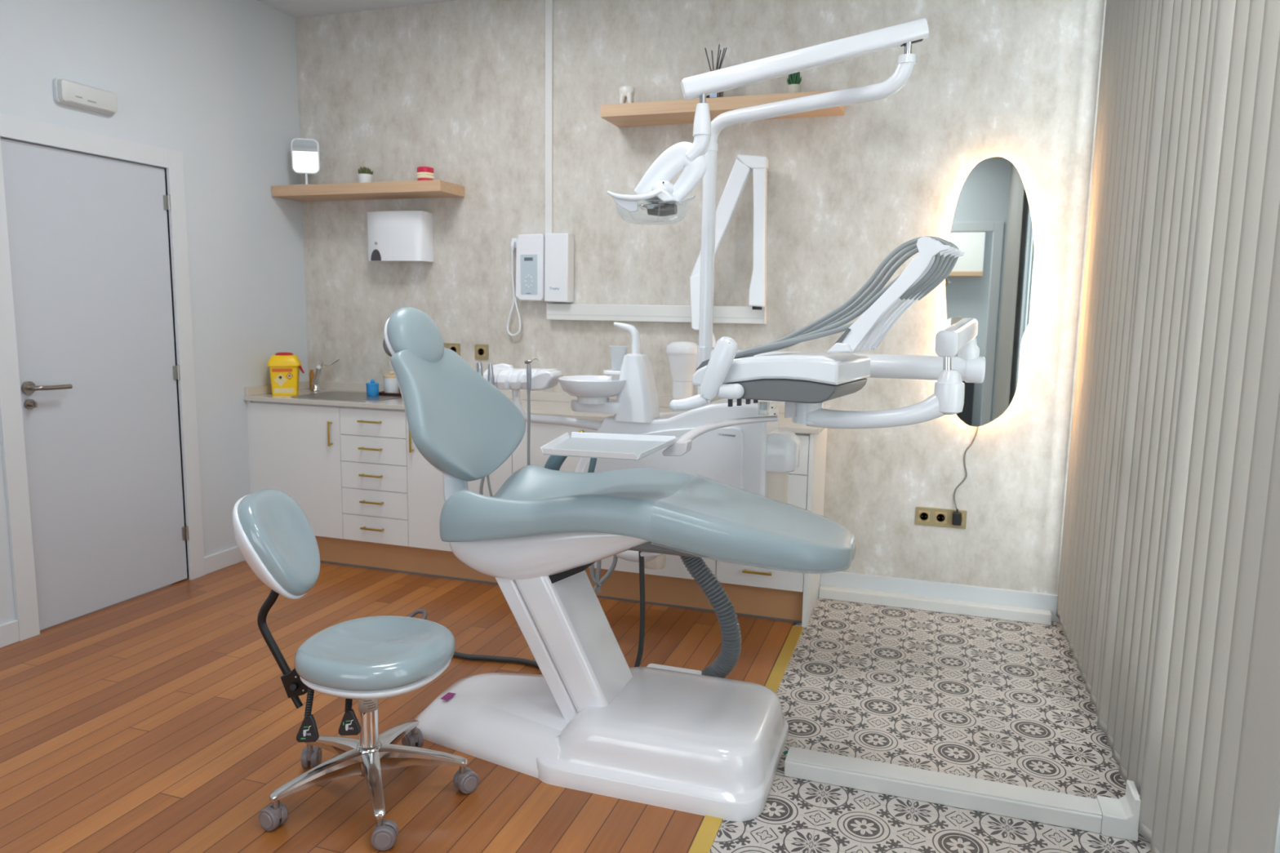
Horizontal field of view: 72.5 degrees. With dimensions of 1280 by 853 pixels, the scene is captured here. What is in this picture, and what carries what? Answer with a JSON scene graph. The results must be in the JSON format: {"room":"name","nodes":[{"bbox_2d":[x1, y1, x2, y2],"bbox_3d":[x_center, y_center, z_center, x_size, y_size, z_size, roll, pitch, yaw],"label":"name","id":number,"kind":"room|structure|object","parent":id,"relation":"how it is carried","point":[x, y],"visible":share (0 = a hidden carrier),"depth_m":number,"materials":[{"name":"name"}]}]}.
{"room":"dental clinic","nodes":[
{"label":"dental clinic","id":0,"kind":"room"},
{"bbox_2d":[0,0,308,625],"bbox_3d":[-2.870,-0.471,2.664,0.120,3.056,5.300,3,8,18],"label":"wall","id":1,"kind":"structure","parent":0,"point":[215,82],"depth_m":4.47,"materials":[{"name":"white paint"}]},
{"bbox_2d":[0,619,19,648],"bbox_3d":[-3.120,1.053,1.973,0.014,0.092,3.470,3,8,18],"label":"baseboard","id":2,"kind":"structure","parent":1,"relation":"attached to","point":[9,632],"depth_m":3.56,"materials":[{"name":"white wood"}]},
{"bbox_2d":[52,77,117,115],"bbox_3d":[-2.368,-1.413,3.744,0.046,0.100,0.276,3,8,18],"label":"emergency light","id":3,"kind":"object","parent":1,"relation":"attached to","point":[67,92],"visible":1,"depth_m":3.71,"materials":[{"name":"white plastic"}]},
{"bbox_2d":[0,112,204,641],"bbox_3d":[-2.431,-0.224,3.936,0.182,2.120,0.971,3,8,18],"label":"door","id":4,"kind":"structure","parent":1,"relation":"in","point":[90,420],"depth_m":3.87,"materials":[{"name":"white paint"}]},
{"bbox_2d":[204,546,245,574],"bbox_3d":[-2.200,0.702,4.684,0.014,0.092,0.356,3,8,18],"label":"baseboard","id":5,"kind":"structure","parent":1,"relation":"attached to","point":[225,558],"depth_m":4.63,"materials":[{"name":"white wood"}]},
{"bbox_2d":[256,0,459,17],"bbox_3d":[-0.783,-1.918,1.822,4.400,0.100,5.400,3,8,18],"label":"ceiling","id":6,"kind":"structure","parent":0,"point":[294,8],"depth_m":4.71,"materials":[{"name":"white paint"}]},
{"bbox_2d":[1056,0,1279,852],"bbox_3d":[1.544,-0.426,2.611,0.058,2.935,2.570,3,8,18],"label":"vertical blind","id":7,"kind":"object","parent":6,"relation":"hanging from","point":[1168,611],"visible":0.94,"depth_m":2.18,"materials":[{"name":"fabric"}]},
{"bbox_2d":[0,560,795,852],"bbox_3d":[-1.465,1.099,2.391,3.092,0.060,5.300,3,8,18],"label":"floor","id":8,"kind":"structure","parent":0,"point":[164,719],"depth_m":2.86,"materials":[{"name":"brown wood"}]},
{"bbox_2d":[246,400,253,493],"bbox_3d":[-2.058,0.264,5.022,0.022,0.874,0.469,3,8,18],"label":"filler panel","id":9,"kind":"object","parent":8,"relation":"on","point":[247,402],"visible":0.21,"depth_m":4.78,"materials":[{"name":"beige laminate"}]},
{"bbox_2d":[249,400,343,538],"bbox_3d":[-1.776,0.203,4.906,0.576,0.714,0.513,3,8,18],"label":"base cabinet","id":10,"kind":"object","parent":8,"relation":"on","point":[296,452],"visible":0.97,"depth_m":4.67,"materials":[{"name":"beige laminate"}]},
{"bbox_2d":[244,380,830,434],"bbox_3d":[-0.603,-0.121,4.482,3.075,0.072,0.522,3,8,18],"label":"countertop","id":11,"kind":"structure","parent":10,"relation":"on","point":[542,403],"depth_m":4.58,"materials":[{"name":"beige stone"}]},
{"bbox_2d":[266,351,304,395],"bbox_3d":[-1.960,-0.296,4.846,0.183,0.231,0.164,-1,8,-16],"label":"sharps container","id":12,"kind":"object","parent":11,"relation":"on","point":[285,367],"visible":1,"depth_m":4.78,"materials":[{"name":"yellow plastic"}]},
{"bbox_2d":[309,369,314,390],"bbox_3d":[-1.902,-0.270,5.064,0.028,0.118,0.028,3,8,18],"label":"bottle","id":13,"kind":"object","parent":11,"relation":"on","point":[311,372],"visible":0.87,"depth_m":5.05,"materials":[{"name":"orange plastic"}]},
{"bbox_2d":[311,358,340,391],"bbox_3d":[-1.792,-0.296,4.967,0.126,0.198,0.249,-3,9,-29],"label":"faucet","id":14,"kind":"object","parent":11,"relation":"on","point":[315,384],"visible":1,"depth_m":4.97,"materials":[{"name":"silver metal"}]},
{"bbox_2d":[291,391,401,401],"bbox_3d":[-1.582,-0.167,4.788,0.538,0.004,0.380,3,8,18],"label":"sink","id":15,"kind":"object","parent":11,"relation":"in","point":[331,395],"visible":0.91,"depth_m":4.74,"materials":[{"name":"metal"}]},
{"bbox_2d":[365,379,379,395],"bbox_3d":[-1.479,-0.216,4.832,0.071,0.092,0.071,3,8,18],"label":"jar","id":16,"kind":"object","parent":15,"relation":"on","point":[372,387],"visible":1,"depth_m":4.81,"materials":[{"name":"blue plastic"}]},
{"bbox_2d":[378,391,401,395],"bbox_3d":[-1.260,-0.181,4.869,0.400,0.016,0.150,3,8,18],"label":"serving tray","id":17,"kind":"object","parent":11,"relation":"on","point":[381,393],"visible":0.24,"depth_m":4.84,"materials":[{"name":"brown wood"}]},
{"bbox_2d":[382,371,399,393],"bbox_3d":[-1.390,-0.247,4.894,0.092,0.126,0.092,3,8,18],"label":"jar","id":18,"kind":"object","parent":17,"relation":"on","point":[390,384],"visible":0.85,"depth_m":4.86,"materials":[{"name":"ceramic"}]},
{"bbox_2d":[232,488,479,851],"bbox_3d":[-0.836,0.631,2.508,0.713,0.854,0.552,3,8,18],"label":"stool","id":19,"kind":"object","parent":8,"relation":"on","point":[369,660],"visible":1,"depth_m":2.44,"materials":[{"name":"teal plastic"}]},
{"bbox_2d":[271,805,282,818],"bbox_3d":[-0.976,1.035,2.344,0.034,0.026,0.034,3,8,18],"label":"hood","id":20,"kind":"object","parent":19,"relation":"attached to","point":[277,811],"depth_m":2.33,"materials":[{"name":"beige plastic"}]},
{"bbox_2d":[305,750,314,760],"bbox_3d":[-1.000,0.993,2.648,0.034,0.026,0.034,3,8,18],"label":"hood","id":21,"kind":"object","parent":19,"relation":"attached to","point":[309,754],"depth_m":2.63,"materials":[{"name":"beige plastic"}]},
{"bbox_2d":[410,731,418,742],"bbox_3d":[-0.715,0.982,2.765,0.034,0.026,0.034,3,8,18],"label":"hood","id":22,"kind":"object","parent":19,"relation":"attached to","point":[414,735],"depth_m":2.75,"materials":[{"name":"beige plastic"}]},
{"bbox_2d":[456,770,466,783],"bbox_3d":[-0.515,1.016,2.533,0.034,0.026,0.034,3,8,18],"label":"hood","id":23,"kind":"object","parent":19,"relation":"attached to","point":[460,775],"depth_m":2.52,"materials":[{"name":"beige plastic"}]},
{"bbox_2d":[339,406,408,546],"bbox_3d":[-1.312,0.231,4.752,0.400,0.714,0.513,3,8,18],"label":"drawers","id":24,"kind":"object","parent":8,"relation":"on","point":[373,441],"visible":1,"depth_m":4.54,"materials":[{"name":"beige laminate"}]},
{"bbox_2d":[407,608,427,619],"bbox_3d":[-1.046,0.853,3.765,0.186,0.072,0.260,3,8,18],"label":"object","id":25,"kind":"object","parent":8,"relation":"on","point":[416,611],"visible":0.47,"depth_m":3.85,"materials":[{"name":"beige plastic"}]},
{"bbox_2d":[405,415,512,551],"bbox_3d":[-0.838,0.259,4.595,0.596,0.714,0.513,3,8,18],"label":"base cabinet","id":26,"kind":"object","parent":8,"relation":"on","point":[426,501],"visible":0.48,"depth_m":4.45,"materials":[{"name":"beige laminate"}]},
{"bbox_2d":[453,651,538,667],"bbox_3d":[-0.549,0.927,3.454,1.008,0.020,0.114,5,9,30],"label":"cable","id":27,"kind":"object","parent":8,"relation":"on","point":[467,656],"visible":0.42,"depth_m":3.47,"materials":[{"name":"rubber"}]},
{"bbox_2d":[512,421,596,568],"bbox_3d":[-0.342,0.289,4.428,0.448,0.714,0.518,3,8,18],"label":"base cabinet","id":28,"kind":"object","parent":8,"relation":"on","point":[541,434],"visible":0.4,"depth_m":4.21,"materials":[{"name":"beige laminate"}]},
{"bbox_2d":[315,535,803,623],"bbox_3d":[-0.684,0.727,4.424,3.010,0.158,0.022,3,8,18],"label":"plinth","id":29,"kind":"object","parent":8,"relation":"on","point":[780,605],"visible":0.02,"depth_m":4.22,"materials":[{"name":"brown laminate"}]},
{"bbox_2d":[382,306,855,822],"bbox_3d":[-0.100,0.335,2.780,1.528,1.391,0.647,3,8,18],"label":"dental chair","id":30,"kind":"object","parent":8,"relation":"on","point":[593,722],"visible":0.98,"depth_m":2.68,"materials":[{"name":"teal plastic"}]},
{"bbox_2d":[439,465,693,542],"bbox_3d":[-0.225,0.250,2.786,0.702,0.188,0.549,3,8,18],"label":"seat cushion","id":31,"kind":"object","parent":30,"relation":"on","point":[535,504],"depth_m":2.60,"materials":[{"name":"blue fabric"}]},
{"bbox_2d":[558,322,800,592],"bbox_3d":[0.087,0.158,3.318,0.952,1.087,0.868,3,8,18],"label":"dental cuspidor unit","id":32,"kind":"object","parent":30,"relation":"attached to","point":[757,458],"visible":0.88,"depth_m":3.40,"materials":[{"name":"white plastic"}]},
{"bbox_2d":[483,363,601,430],"bbox_3d":[-0.413,-0.125,3.645,0.579,0.257,0.154,3,8,18],"label":"holder","id":33,"kind":"object","parent":32,"relation":"attached to","point":[506,377],"visible":0.8,"depth_m":3.61,"materials":[{"name":"white plastic"}]},
{"bbox_2d":[476,362,483,376],"bbox_3d":[-0.663,-0.223,3.615,0.025,0.084,0.042,-3,8,-24],"label":"suction handpiece","id":34,"kind":"object","parent":33,"relation":"in","point":[479,365],"visible":0.61,"depth_m":3.60,"materials":[{"name":"metal"}]},
{"bbox_2d":[479,477,484,494],"bbox_3d":[-0.660,0.154,3.737,0.058,0.610,0.022,0,8,-9],"label":"hose","id":35,"kind":"object","parent":33,"relation":"hanging from","point":[481,487],"visible":0.16,"depth_m":3.74,"materials":[{"name":"grey plastic"}]},
{"bbox_2d":[486,475,493,497],"bbox_3d":[-0.626,0.149,3.739,0.071,0.609,0.010,3,8,18],"label":"hose","id":36,"kind":"object","parent":33,"relation":"hanging from","point":[487,477],"visible":0.22,"depth_m":3.76,"materials":[{"name":"grey plastic"}]},
{"bbox_2d":[487,363,494,385],"bbox_3d":[-0.613,-0.214,3.598,0.028,0.090,0.037,1,8,1],"label":"suction handpiece","id":37,"kind":"object","parent":33,"relation":"in","point":[491,377],"visible":0.9,"depth_m":3.59,"materials":[{"name":"metal"}]},
{"bbox_2d":[483,368,557,389],"bbox_3d":[-0.510,-0.199,3.660,0.301,0.091,0.129,3,8,18],"label":"holder","id":38,"kind":"object","parent":33,"relation":"on","point":[504,378],"depth_m":3.61,"materials":[{"name":"white plastic"}]},
{"bbox_2d":[524,358,538,465],"bbox_3d":[-0.437,0.028,3.561,0.063,0.612,0.036,3,8,18],"label":"syringe","id":39,"kind":"object","parent":33,"relation":"hanging from","point":[528,366],"visible":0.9,"depth_m":3.54,"materials":[{"name":"metal"}]},
{"bbox_2d":[558,375,626,413],"bbox_3d":[-0.188,-0.126,3.512,0.280,0.138,0.280,3,8,18],"label":"bowl","id":40,"kind":"object","parent":32,"relation":"on","point":[593,393],"depth_m":3.46,"materials":[{"name":"white ceramic"}]},
{"bbox_2d":[603,368,620,374],"bbox_3d":[-0.080,-0.222,3.559,0.130,0.014,0.100,3,8,18],"label":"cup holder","id":41,"kind":"object","parent":32,"relation":"on","point":[606,371],"depth_m":3.52,"materials":[{"name":"white plastic"}]},
{"bbox_2d":[608,346,627,370],"bbox_3d":[-0.088,-0.278,3.554,0.075,0.097,0.075,3,8,18],"label":"plastic cup","id":42,"kind":"object","parent":32,"relation":"on","point":[617,353],"visible":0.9,"depth_m":3.53,"materials":[{"name":"white plastic"}]},
{"bbox_2d":[613,322,640,354],"bbox_3d":[-0.051,-0.344,3.507,0.115,0.148,0.048,3,8,18],"label":"faucet","id":43,"kind":"object","parent":32,"relation":"on","point":[636,340],"depth_m":3.48,"materials":[{"name":"white plastic"}]},
{"bbox_2d":[634,551,644,666],"bbox_3d":[-0.003,0.669,3.148,0.045,0.470,0.019,3,8,18],"label":"hose","id":44,"kind":"object","parent":32,"relation":"hanging from","point":[642,575],"visible":0.84,"depth_m":3.13,"materials":[{"name":"rubber"}]},
{"bbox_2d":[679,555,741,678],"bbox_3d":[0.244,0.670,3.096,0.239,0.528,0.090,3,8,18],"label":"hose","id":45,"kind":"object","parent":32,"relation":"attached to","point":[727,659],"visible":0.91,"depth_m":3.05,"materials":[{"name":"grey plastic"}]},
{"bbox_2d":[606,17,928,408],"bbox_3d":[0.346,-0.599,2.824,0.862,1.374,0.722,7,10,40],"label":"lamp","id":46,"kind":"object","parent":32,"relation":"attached to","point":[698,159],"visible":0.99,"depth_m":2.73,"materials":[{"name":"white plastic"}]},
{"bbox_2d":[540,235,985,460],"bbox_3d":[0.453,-0.257,2.741,1.246,0.673,1.183,3,8,18],"label":"dental instrument unit","id":47,"kind":"object","parent":46,"relation":"attached to","point":[803,380],"visible":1,"depth_m":2.73,"materials":[{"name":"white plastic"}]},
{"bbox_2d":[540,431,678,460],"bbox_3d":[-0.103,0.053,2.539,0.347,0.020,0.374,3,8,18],"label":"tray","id":48,"kind":"object","parent":47,"relation":"on","point":[604,446],"depth_m":2.56,"materials":[{"name":"white plastic"}]},
{"bbox_2d":[662,415,777,456],"bbox_3d":[0.260,0.027,2.746,0.297,0.103,0.328,3,8,18],"label":"tray","id":49,"kind":"object","parent":47,"relation":"on","point":[682,446],"depth_m":2.70,"materials":[{"name":"plastic"}]},
{"bbox_2d":[728,377,866,403],"bbox_3d":[0.505,-0.135,2.896,0.401,0.070,0.384,5,9,28],"label":"tray","id":50,"kind":"object","parent":47,"relation":"on","point":[788,390],"depth_m":2.72,"materials":[{"name":"grey plastic"}]},
{"bbox_2d":[766,471,788,505],"bbox_3d":[0.517,0.282,3.454,0.132,0.250,0.132,3,8,18],"label":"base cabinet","id":51,"kind":"object","parent":32,"relation":"on","point":[776,482],"depth_m":3.39,"materials":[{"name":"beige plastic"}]},
{"bbox_2d":[766,430,800,472],"bbox_3d":[0.514,0.093,3.430,0.218,0.142,0.170,3,8,18],"label":"canister","id":52,"kind":"object","parent":32,"relation":"on","point":[783,447],"depth_m":3.34,"materials":[{"name":"white plastic"}]},
{"bbox_2d":[648,475,853,571],"bbox_3d":[0.359,0.286,2.593,0.532,0.169,0.516,3,8,18],"label":"cushion","id":53,"kind":"object","parent":30,"relation":"on","point":[700,517],"depth_m":2.43,"materials":[{"name":"blue leather"}]},
{"bbox_2d":[600,421,716,579],"bbox_3d":[0.153,0.317,4.282,0.582,0.714,0.483,3,8,18],"label":"base cabinet","id":54,"kind":"object","parent":8,"relation":"on","point":[674,566],"visible":0.05,"depth_m":4.08,"materials":[{"name":"beige laminate"}]},
{"bbox_2d":[646,663,702,675],"bbox_3d":[0.112,0.939,3.153,0.215,0.100,0.133,3,8,18],"label":"junction box","id":55,"kind":"object","parent":8,"relation":"on","point":[651,665],"visible":0.17,"depth_m":3.19,"materials":[{"name":"white plastic"}]},
{"bbox_2d":[715,432,809,591],"bbox_3d":[0.614,0.346,4.114,0.396,0.714,0.513,3,8,18],"label":"base cabinet","id":56,"kind":"object","parent":8,"relation":"on","point":[727,573],"visible":0.25,"depth_m":3.90,"materials":[{"name":"beige laminate"}]},
{"bbox_2d":[295,0,1106,595],"bbox_3d":[0.038,-0.677,4.524,4.400,3.056,0.100,3,8,18],"label":"wall","id":57,"kind":"structure","parent":0,"point":[456,89],"depth_m":4.25,"materials":[{"name":"paint"}]},
{"bbox_2d":[271,179,464,201],"bbox_3d":[-1.492,-1.286,4.777,1.064,0.056,0.250,3,8,18],"label":"wall shelf","id":58,"kind":"object","parent":57,"relation":"attached to","point":[436,188],"visible":1,"depth_m":4.68,"materials":[{"name":"brown wood"}]},
{"bbox_2d":[290,137,319,185],"bbox_3d":[-1.860,-1.465,4.863,0.139,0.265,0.110,3,8,18],"label":"vanity mirror","id":59,"kind":"object","parent":58,"relation":"on","point":[305,156],"visible":0.85,"depth_m":4.85,"materials":[{"name":"white plastic"}]},
{"bbox_2d":[292,139,318,172],"bbox_3d":[-1.859,-1.502,4.852,0.132,0.171,0.014,0,8,-9],"label":"mirror glass","id":60,"kind":"object","parent":59,"relation":"attached to","point":[304,152],"depth_m":4.85,"materials":[{"name":"silver metal"}]},
{"bbox_2d":[357,166,373,182],"bbox_3d":[-1.504,-1.369,4.778,0.082,0.107,0.086,3,8,18],"label":"potted succulent","id":61,"kind":"object","parent":58,"relation":"on","point":[365,175],"visible":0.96,"depth_m":4.75,"materials":[{"name":"ceramic"}]},
{"bbox_2d":[357,173,372,182],"bbox_3d":[-1.503,-1.346,4.779,0.078,0.062,0.078,3,8,18],"label":"pot","id":62,"kind":"object","parent":61,"relation":"attached to","point":[362,178],"depth_m":4.75,"materials":[{"name":"ceramic"}]},
{"bbox_2d":[417,166,434,180],"bbox_3d":[-1.142,-1.334,4.640,0.090,0.086,0.052,0,8,-6],"label":"model","id":63,"kind":"object","parent":58,"relation":"on","point":[424,171],"visible":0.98,"depth_m":4.62},
{"bbox_2d":[366,210,433,262],"bbox_3d":[-1.337,-1.045,4.817,0.368,0.265,0.134,3,8,18],"label":"dispenser","id":64,"kind":"object","parent":57,"relation":"attached to","point":[393,236],"visible":1,"depth_m":4.75,"materials":[{"name":"white plastic"}]},
{"bbox_2d":[443,342,460,355],"bbox_3d":[-1.071,-0.428,4.872,0.148,0.074,0.012,3,8,18],"label":"wall socket","id":65,"kind":"object","parent":57,"relation":"attached to","point":[455,347],"visible":0.34,"depth_m":4.85,"materials":[{"name":"gold metal"}]},
{"bbox_2d":[448,345,457,353],"bbox_3d":[-1.037,-0.425,4.857,0.052,0.052,0.003,3,8,18],"label":"outlet","id":66,"kind":"object","parent":65,"relation":"attached to","point":[455,348],"depth_m":4.85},
{"bbox_2d":[475,344,488,359],"bbox_3d":[-0.873,-0.411,4.807,0.081,0.081,0.012,3,8,18],"label":"wall socket","id":67,"kind":"object","parent":57,"relation":"attached to","point":[481,350],"visible":1,"depth_m":4.80,"materials":[{"name":"gold metal"}]},
{"bbox_2d":[476,346,485,356],"bbox_3d":[-0.874,-0.411,4.803,0.052,0.052,0.003,3,8,18],"label":"outlet","id":68,"kind":"object","parent":67,"relation":"attached to","point":[481,351],"depth_m":4.80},
{"bbox_2d":[506,233,545,336],"bbox_3d":[-0.607,-0.747,4.637,0.238,0.535,0.079,3,8,18],"label":"controller","id":69,"kind":"object","parent":57,"relation":"attached to","point":[530,248],"visible":1,"depth_m":4.58,"materials":[{"name":"white plastic"}]},
{"bbox_2d":[510,240,515,250],"bbox_3d":[-0.674,-0.957,4.622,0.026,0.048,0.026,3,8,18],"label":"switch","id":70,"kind":"object","parent":69,"relation":"attached to","point":[513,242],"depth_m":4.61,"materials":[{"name":"white plastic"}]},
{"bbox_2d":[545,0,552,233],"bbox_3d":[-0.470,-1.614,4.514,0.039,1.211,0.014,3,8,18],"label":"cable conduit","id":71,"kind":"object","parent":57,"relation":"attached to","point":[548,3],"visible":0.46,"depth_m":4.51,"materials":[{"name":"white plastic"}]},
{"bbox_2d":[544,232,574,302],"bbox_3d":[-0.421,-0.826,4.558,0.134,0.352,0.090,3,8,18],"label":"box","id":72,"kind":"object","parent":57,"relation":"attached to","point":[558,247],"visible":1,"depth_m":4.52,"materials":[{"name":"white plastic"}]},
{"bbox_2d":[546,303,766,324],"bbox_3d":[0.064,-0.576,4.448,1.161,0.084,0.050,3,8,18],"label":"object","id":73,"kind":"object","parent":57,"relation":"attached to","point":[627,313],"visible":0.85,"depth_m":4.43,"materials":[{"name":"white plastic"}]},
{"bbox_2d":[665,154,768,399],"bbox_3d":[0.366,-0.712,4.213,0.478,1.155,0.190,0,8,-5],"label":"dental x-ray machine","id":74,"kind":"object","parent":57,"relation":"attached to","point":[682,355],"visible":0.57,"depth_m":4.15,"materials":[{"name":"white plastic"}]},
{"bbox_2d":[600,89,844,127],"bbox_3d":[0.381,-1.492,4.116,1.118,0.057,0.250,3,8,18],"label":"wall shelf","id":75,"kind":"object","parent":57,"relation":"attached to","point":[677,111],"visible":0.73,"depth_m":4.08,"materials":[{"name":"brown wood"}]},
{"bbox_2d":[618,85,635,103],"bbox_3d":[-0.064,-1.593,4.227,0.081,0.098,0.065,3,8,18],"label":"ornament","id":76,"kind":"object","parent":75,"relation":"on","point":[626,92],"visible":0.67,"depth_m":4.20,"materials":[{"name":"white ceramic"}]},
{"bbox_2d":[704,44,726,97],"bbox_3d":[0.353,-1.653,4.098,0.110,0.265,0.078,3,8,18],"label":"reed diffuser","id":77,"kind":"object","parent":75,"relation":"on","point":[719,94],"visible":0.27,"depth_m":4.08,"materials":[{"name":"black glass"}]},
{"bbox_2d":[706,91,724,97],"bbox_3d":[0.350,-1.588,4.107,0.076,0.134,0.078,3,8,18],"label":"bottle","id":78,"kind":"object","parent":77,"relation":"attached to","point":[720,94],"depth_m":4.08,"materials":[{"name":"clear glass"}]},
{"bbox_2d":[786,71,801,93],"bbox_3d":[0.707,-1.578,3.999,0.068,0.155,0.068,3,8,18],"label":"aloe","id":79,"kind":"object","parent":75,"relation":"on","point":[794,80],"visible":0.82,"depth_m":3.98,"materials":[{"name":"plant"}]},
{"bbox_2d":[786,84,801,93],"bbox_3d":[0.706,-1.531,4.005,0.068,0.060,0.068,3,8,18],"label":"pot","id":80,"kind":"object","parent":75,"relation":"on","point":[791,88],"depth_m":3.98,"materials":[{"name":"ceramic"}]},
{"bbox_2d":[820,570,1059,622],"bbox_3d":[1.435,0.808,4.181,1.128,0.126,0.016,3,8,18],"label":"baseboard","id":81,"kind":"structure","parent":57,"relation":"attached to","point":[1017,598],"depth_m":4.17,"materials":[{"name":"white wood"}]},
{"bbox_2d":[915,506,967,528],"bbox_3d":[1.425,0.430,4.137,0.227,0.088,0.012,3,8,18],"label":"wall socket","id":82,"kind":"object","parent":57,"relation":"attached to","point":[926,516],"visible":1,"depth_m":4.14,"materials":[{"name":"gold metal"}]},
{"bbox_2d":[917,511,929,522],"bbox_3d":[1.352,0.428,4.158,0.052,0.052,0.003,3,8,18],"label":"outlet","id":83,"kind":"object","parent":82,"relation":"attached to","point":[922,516],"depth_m":4.16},
{"bbox_2d":[934,511,946,523],"bbox_3d":[1.424,0.432,4.134,0.052,0.052,0.003,3,8,18],"label":"outlet","id":84,"kind":"object","parent":82,"relation":"attached to","point":[940,517],"depth_m":4.13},
{"bbox_2d":[951,508,961,525],"bbox_3d":[1.485,0.424,4.091,0.040,0.077,0.034,3,8,18],"label":"power adapter","id":85,"kind":"object","parent":82,"relation":"attached to","point":[957,516],"visible":1,"depth_m":4.08,"materials":[{"name":"black plastic"}]},
{"bbox_2d":[951,514,964,524],"bbox_3d":[1.496,0.436,4.110,0.052,0.052,0.003,3,8,18],"label":"outlet","id":86,"kind":"object","parent":82,"relation":"attached to","point":[962,515],"depth_m":4.10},
{"bbox_2d":[945,156,1037,510],"bbox_3d":[1.574,-0.397,3.968,0.387,1.601,0.033,3,8,18],"label":"wall mirror","id":87,"kind":"object","parent":57,"relation":"attached to","point":[994,283],"visible":0.89,"depth_m":3.92,"materials":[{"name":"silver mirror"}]},
{"bbox_2d":[709,597,1151,852],"bbox_3d":[0.431,1.361,0.665,1.600,0.060,7.400,3,8,18],"label":"floor tiles","id":88,"kind":"structure","parent":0,"point":[1004,701],"depth_m":2.96,"materials":[{"name":"tile"}]},
{"bbox_2d":[688,625,804,852],"bbox_3d":[-0.056,1.212,1.661,0.050,0.053,4.797,3,8,18],"label":"trim","id":89,"kind":"structure","parent":88,"relation":"on","point":[704,838],"depth_m":3.29,"materials":[{"name":"gold metal"}]},
{"bbox_2d":[801,427,826,627],"bbox_3d":[0.819,0.434,4.082,0.019,0.874,0.502,3,8,18],"label":"cabinet end panel","id":90,"kind":"object","parent":88,"relation":"on","point":[818,442],"visible":0.6,"depth_m":3.97,"materials":[{"name":"beige laminate"}]},
{"bbox_2d":[818,585,1052,625],"bbox_3d":[1.385,0.847,4.162,1.046,0.052,0.060,3,8,18],"label":"trim","id":91,"kind":"structure","parent":88,"relation":"on","point":[839,593],"depth_m":4.13,"materials":[{"name":"white plastic"}]},
{"bbox_2d":[782,746,1140,841],"bbox_3d":[0.896,1.024,2.541,0.971,0.120,0.105,3,8,18],"label":"floor trunking","id":92,"kind":"structure","parent":88,"relation":"on","point":[1108,816],"depth_m":2.50,"materials":[{"name":"white plastic"}]},
{"bbox_2d":[1274,808,1279,852],"bbox_3d":[1.224,-0.226,1.308,0.120,3.056,5.300,3,8,18],"label":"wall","id":93,"kind":"structure","parent":0,"point":[1277,850],"depth_m":1.67,"materials":[{"name":"white paint"}]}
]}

